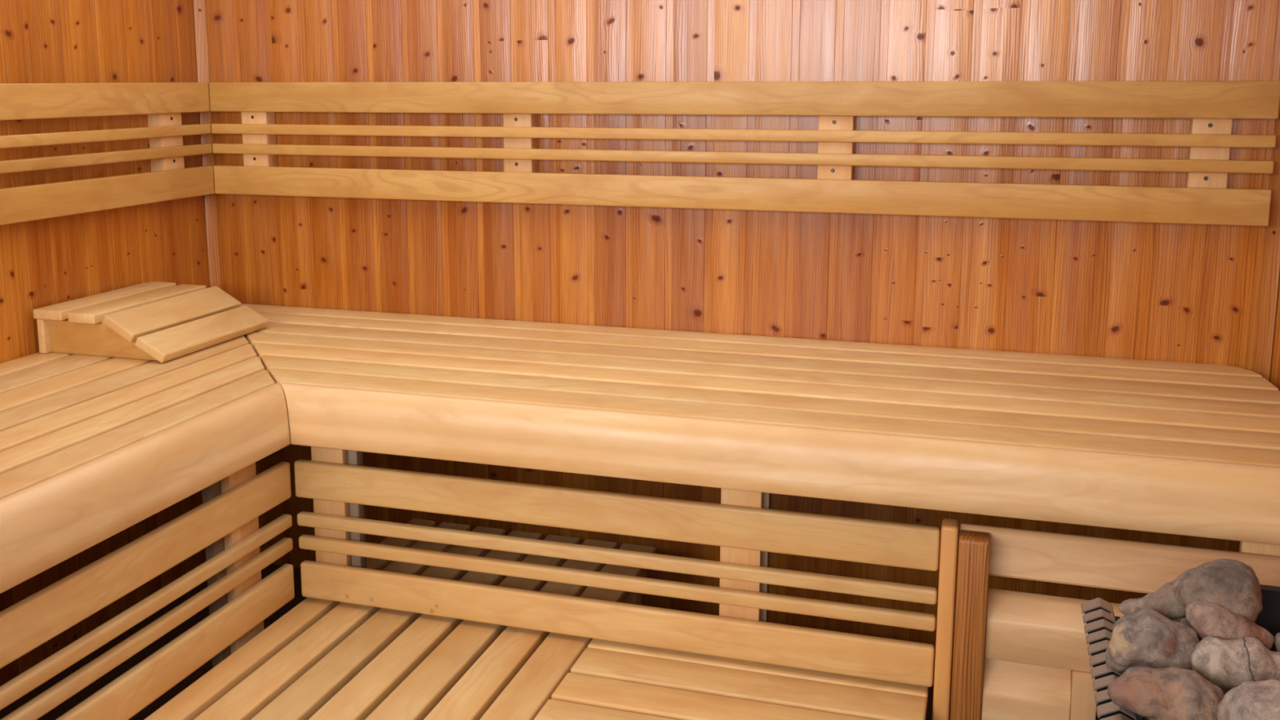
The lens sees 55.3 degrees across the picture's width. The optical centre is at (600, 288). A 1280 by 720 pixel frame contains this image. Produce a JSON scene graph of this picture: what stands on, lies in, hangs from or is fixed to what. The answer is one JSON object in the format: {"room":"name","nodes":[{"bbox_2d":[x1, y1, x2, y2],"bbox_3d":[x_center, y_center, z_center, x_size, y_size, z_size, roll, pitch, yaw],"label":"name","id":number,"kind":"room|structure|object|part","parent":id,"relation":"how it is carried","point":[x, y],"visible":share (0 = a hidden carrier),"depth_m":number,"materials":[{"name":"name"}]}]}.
{"room":"spa","nodes":[
{"label":"spa","id":0,"kind":"room"},
{"bbox_2d":[0,0,209,686],"bbox_3d":[-1.962,0.254,1.931,0.041,2.070,4.400,3,10,18],"label":"wall","id":1,"kind":"structure","parent":0,"point":[50,261],"depth_m":3.44,"materials":[{"name":"brown wood"}]},
{"bbox_2d":[0,82,214,225],"bbox_3d":[-1.792,-0.189,2.196,0.076,0.347,3.544,3,10,18],"label":"backrest","id":2,"kind":"object","parent":1,"relation":"attached to","point":[163,103],"visible":1,"depth_m":3.38,"materials":[{"name":"brown wood"}]},
{"bbox_3d":[-1.768,-0.314,2.166,0.024,0.090,3.544,3,10,18],"label":"wide rail","id":3,"kind":"part","parent":2,"relation":"part of","materials":[{"name":"brown wood"}]},
{"bbox_3d":[-1.768,-0.217,2.183,0.024,0.031,3.544,3,10,18],"label":"narrow rail","id":4,"kind":"part","parent":2,"relation":"part of","materials":[{"name":"brown wood"}]},
{"bbox_3d":[-1.768,-0.157,2.193,0.024,0.031,3.544,3,10,18],"label":"narrow rail","id":5,"kind":"part","parent":2,"relation":"part of","materials":[{"name":"brown wood"}]},
{"bbox_3d":[-1.767,-0.060,2.210,0.024,0.089,3.544,3,10,18],"label":"wide rail","id":6,"kind":"part","parent":2,"relation":"part of","materials":[{"name":"brown wood"}]},
{"bbox_2d":[0,564,1100,719],"bbox_3d":[-0.465,1.376,1.643,3.135,0.050,4.420,3,10,18],"label":"floor","id":7,"kind":"structure","parent":0,"point":[125,666],"depth_m":3.40,"materials":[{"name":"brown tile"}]},
{"bbox_2d":[0,335,289,668],"bbox_3d":[-1.408,0.793,2.261,0.860,0.889,3.586,3,10,18],"label":"bench","id":8,"kind":"object","parent":7,"relation":"on","point":[92,447],"visible":0.65,"depth_m":2.60,"materials":[{"name":"brown wood"}]},
{"bbox_2d":[0,461,294,719],"bbox_3d":[-1.180,0.809,1.723,0.026,0.349,2.712,3,10,18],"label":"backrest","id":9,"kind":"object","parent":8,"relation":"attached to","point":[29,623],"visible":1,"depth_m":2.49,"materials":[{"name":"brown wood"}]},
{"bbox_3d":[-1.180,0.938,1.742,0.026,0.090,2.706,3,10,18],"label":"wide rail","id":10,"kind":"part","parent":9,"relation":"part of","materials":[{"name":"brown wood"}]},
{"bbox_2d":[32,281,269,362],"bbox_3d":[-1.232,0.084,3.398,0.408,0.120,0.479,3,10,18],"label":"headrest cover","id":11,"kind":"object","parent":8,"relation":"on","point":[162,322],"visible":1,"depth_m":3.26,"materials":[{"name":"brown wood"}]},
{"bbox_3d":[-1.410,0.088,3.457,0.023,0.093,0.467,3,10,18],"label":"rail","id":12,"kind":"part","parent":11,"relation":"part of","materials":[{"name":"brown wood"}]},
{"bbox_3d":[-0.835,0.717,2.874,0.024,0.828,0.107,3,10,18],"label":"support post","id":13,"kind":"part","parent":8,"relation":"part of","materials":[{"name":"brown wood"}]},
{"bbox_2d":[144,518,656,719],"bbox_3d":[-0.426,0.977,2.821,0.744,0.334,1.480,3,10,18],"label":"bench","id":14,"kind":"object","parent":7,"relation":"on","point":[322,660],"visible":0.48,"depth_m":2.71,"materials":[{"name":"brown wood"}]},
{"bbox_3d":[0.082,0.925,3.338,0.050,0.258,0.050,3,10,18],"label":"leg","id":15,"kind":"part","parent":14,"relation":"part of","materials":[{"name":"brown wood"}]},
{"bbox_2d":[533,638,928,719],"bbox_3d":[0.231,1.047,2.405,0.753,0.334,0.816,3,10,18],"label":"bench","id":16,"kind":"object","parent":7,"relation":"on","point":[610,680],"visible":0.88,"depth_m":2.57,"materials":[{"name":"brown wood"}]},
{"bbox_2d":[240,303,1279,622],"bbox_3d":[0.064,0.633,3.173,3.069,0.889,0.937,3,10,18],"label":"bench","id":17,"kind":"object","parent":7,"relation":"on","point":[1190,449],"visible":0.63,"depth_m":2.73,"materials":[{"name":"brown wood"}]},
{"bbox_3d":[-0.659,0.527,2.994,0.088,0.494,0.024,3,10,18],"label":"support post","id":18,"kind":"part","parent":17,"relation":"part of","materials":[{"name":"brown wood"}]},
{"bbox_2d":[293,459,940,687],"bbox_3d":[-0.020,0.626,2.772,1.514,0.349,0.026,3,10,18],"label":"backrest","id":19,"kind":"object","parent":17,"relation":"attached to","point":[899,544],"visible":1,"depth_m":2.73,"materials":[{"name":"brown wood"}]},
{"bbox_3d":[-0.021,0.499,2.751,1.514,0.092,0.026,3,10,18],"label":"wide rail","id":20,"kind":"part","parent":19,"relation":"part of","materials":[{"name":"brown wood"}]},
{"bbox_3d":[-0.020,0.601,2.768,1.513,0.032,0.026,3,10,18],"label":"narrow rail","id":21,"kind":"part","parent":19,"relation":"part of","materials":[{"name":"brown wood"}]},
{"bbox_3d":[-0.018,0.754,2.794,1.510,0.090,0.026,3,10,18],"label":"wide rail","id":22,"kind":"part","parent":19,"relation":"part of","materials":[{"name":"brown wood"}]},
{"bbox_3d":[-0.019,0.659,2.778,1.512,0.032,0.026,3,10,18],"label":"narrow rail","id":23,"kind":"part","parent":19,"relation":"part of","materials":[{"name":"brown wood"}]},
{"bbox_3d":[0.310,0.578,2.684,0.090,0.494,0.024,3,10,18],"label":"support post","id":24,"kind":"part","parent":17,"relation":"part of","materials":[{"name":"brown wood"}]},
{"bbox_3d":[1.283,0.794,2.401,0.090,0.828,0.024,3,10,18],"label":"support post","id":25,"kind":"part","parent":17,"relation":"part of","materials":[{"name":"brown wood"}]},
{"bbox_2d":[932,518,959,719],"bbox_3d":[0.714,0.827,2.547,0.034,0.715,0.056,3,10,18],"label":"board","id":26,"kind":"object","parent":7,"relation":"on","point":[949,527],"visible":1,"depth_m":2.50,"materials":[{"name":"yellow wood"}]},
{"bbox_2d":[950,529,990,719],"bbox_3d":[0.750,0.841,2.502,0.060,0.704,0.064,3,10,18],"label":"post","id":27,"kind":"object","parent":7,"relation":"on","point":[974,547],"visible":1,"depth_m":2.44,"materials":[{"name":"brown wood"}]},
{"bbox_2d":[960,523,1279,719],"bbox_3d":[1.059,0.852,2.422,0.696,0.708,0.090,3,10,18],"label":"bench","id":28,"kind":"object","parent":7,"relation":"on","point":[1033,642],"visible":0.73,"depth_m":2.43,"materials":[{"name":"brown wood"}]},
{"bbox_2d":[1080,584,1279,719],"bbox_3d":[0.881,0.931,1.628,0.439,0.824,0.865,3,10,18],"label":"heater","id":29,"kind":"object","parent":7,"relation":"on","point":[1098,618],"visible":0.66,"depth_m":1.90,"materials":[{"name":"grey metal"}]},
{"bbox_2d":[1105,608,1199,672],"bbox_3d":[0.807,0.525,1.782,0.128,0.104,0.098,3,10,18],"label":"stone","id":30,"kind":"object","parent":29,"relation":"in","point":[1147,637],"visible":0.75,"depth_m":1.75,"materials":[{"name":"grey stone"}]},
{"bbox_2d":[1106,666,1224,719],"bbox_3d":[0.774,0.573,1.651,0.166,0.118,0.100,3,10,18],"label":"stone","id":31,"kind":"object","parent":29,"relation":"in","point":[1170,693],"visible":0.93,"depth_m":1.62,"materials":[{"name":"brown stone"}]},
{"bbox_2d":[1118,558,1262,622],"bbox_3d":[0.886,0.460,1.833,0.191,0.116,0.107,3,10,18],"label":"stone","id":32,"kind":"object","parent":29,"relation":"in","point":[1233,584],"visible":0.7,"depth_m":1.80,"materials":[{"name":"stone"}]},
{"bbox_2d":[1222,688,1229,694],"bbox_3d":[0.980,0.590,1.853,0.107,0.090,0.092,3,10,18],"label":"stone","id":33,"kind":"object","parent":29,"relation":"in","point":[1225,691],"visible":0.02,"depth_m":1.83,"materials":[{"name":"grey stone"}]},
{"bbox_2d":[1185,600,1274,650],"bbox_3d":[0.915,0.492,1.772,0.118,0.071,0.078,3,10,18],"label":"stone","id":34,"kind":"object","parent":29,"relation":"in","point":[1206,618],"visible":0.78,"depth_m":1.75,"materials":[{"name":"stone"}]},
{"bbox_2d":[1217,678,1279,719],"bbox_3d":[0.878,0.567,1.574,0.152,0.118,0.110,3,10,18],"label":"stone","id":35,"kind":"object","parent":29,"relation":"in","point":[1251,700],"visible":1,"depth_m":1.56,"materials":[{"name":"grey stone"}]},
{"bbox_2d":[1274,632,1279,652],"bbox_3d":[0.994,0.517,1.751,0.050,0.046,0.059,3,10,18],"label":"stone","id":36,"kind":"object","parent":29,"relation":"in","point":[1277,639],"visible":0.84,"depth_m":1.75,"materials":[{"name":"grey stone"}]},
{"bbox_3d":[0.892,0.593,1.905,0.118,0.090,0.096,3,10,18],"label":"stone","id":37,"kind":"object","parent":29,"relation":"in","visible":0},
{"bbox_2d":[1180,617,1191,626],"bbox_3d":[0.937,0.529,1.885,0.081,0.062,0.064,3,10,18],"label":"stone","id":38,"kind":"object","parent":37,"relation":"on","point":[1184,620],"visible":0.04,"depth_m":1.89,"materials":[{"name":"grey stone"}]},
{"bbox_2d":[1188,626,1201,641],"bbox_3d":[0.890,0.537,1.852,0.070,0.048,0.055,3,10,18],"label":"stone","id":39,"kind":"object","parent":37,"relation":"on","point":[1199,637],"visible":0.02,"depth_m":1.83,"materials":[{"name":"grey stone"}]},
{"bbox_3d":[0.892,0.595,1.938,0.096,0.072,0.078,3,10,18],"label":"stone","id":40,"kind":"object","parent":37,"relation":"on","visible":0},
{"bbox_2d":[1172,617,1182,622],"bbox_3d":[0.901,0.529,1.934,0.076,0.061,0.062,3,10,18],"label":"stone","id":41,"kind":"object","parent":40,"relation":"on","point":[1179,620],"visible":0.02,"depth_m":1.91,"materials":[{"name":"grey stone"}]},
{"bbox_3d":[0.941,0.636,1.704,0.107,0.085,0.088,3,10,18],"label":"stone","id":42,"kind":"object","parent":29,"relation":"in","visible":0},
{"bbox_2d":[1190,635,1279,689],"bbox_3d":[0.905,0.532,1.713,0.143,0.086,0.082,3,10,18],"label":"stone","id":43,"kind":"object","parent":42,"relation":"on","point":[1225,664],"visible":0.79,"depth_m":1.69,"materials":[{"name":"grey stone"}]},
{"bbox_2d":[205,0,1279,672],"bbox_3d":[0.209,-0.027,3.536,3.125,2.070,0.041,3,10,18],"label":"wall","id":44,"kind":"structure","parent":0,"point":[1153,291],"depth_m":3.42,"materials":[{"name":"brown wood"}]},
{"bbox_2d":[193,0,221,288],"bbox_3d":[-1.255,-0.098,3.968,0.027,2.067,0.027,3,10,18],"label":"trim","id":45,"kind":"structure","parent":44,"relation":"attached to","point":[200,17],"depth_m":3.91,"materials":[{"name":"brown wood"}]},
{"bbox_2d":[208,80,1279,226],"bbox_3d":[0.201,-0.403,3.412,2.997,0.347,0.076,3,10,18],"label":"backrest","id":46,"kind":"object","parent":44,"relation":"attached to","point":[1211,107],"visible":1,"depth_m":3.27,"materials":[{"name":"brown wood"}]},
{"bbox_3d":[0.193,-0.271,3.409,2.997,0.089,0.024,3,10,18],"label":"wide rail","id":47,"kind":"part","parent":46,"relation":"part of","materials":[{"name":"brown wood"}]},
{"bbox_3d":[0.193,-0.368,3.393,2.996,0.031,0.024,3,10,18],"label":"narrow rail","id":48,"kind":"part","parent":46,"relation":"part of","materials":[{"name":"brown wood"}]},
{"bbox_3d":[0.193,-0.429,3.382,2.996,0.031,0.024,3,10,18],"label":"narrow rail","id":49,"kind":"part","parent":46,"relation":"part of","materials":[{"name":"brown wood"}]},
{"bbox_3d":[0.192,-0.525,3.366,2.997,0.090,0.024,3,10,18],"label":"wide rail","id":50,"kind":"part","parent":46,"relation":"part of","materials":[{"name":"brown wood"}]},
{"bbox_2d":[1236,79,1279,551],"bbox_3d":[1.657,0.057,3.034,0.033,2.067,0.033,3,10,18],"label":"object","id":51,"kind":"structure","parent":44,"relation":"attached to","point":[1271,260],"depth_m":3.02,"materials":[{"name":"brown wood"}]},
{"bbox_2d":[1269,271,1279,391],"bbox_3d":[1.020,0.412,0.977,0.041,2.070,4.400,3,10,18],"label":"wall","id":52,"kind":"structure","parent":0,"point":[1274,378],"depth_m":3.00,"materials":[{"name":"brown wood"}]}
]}

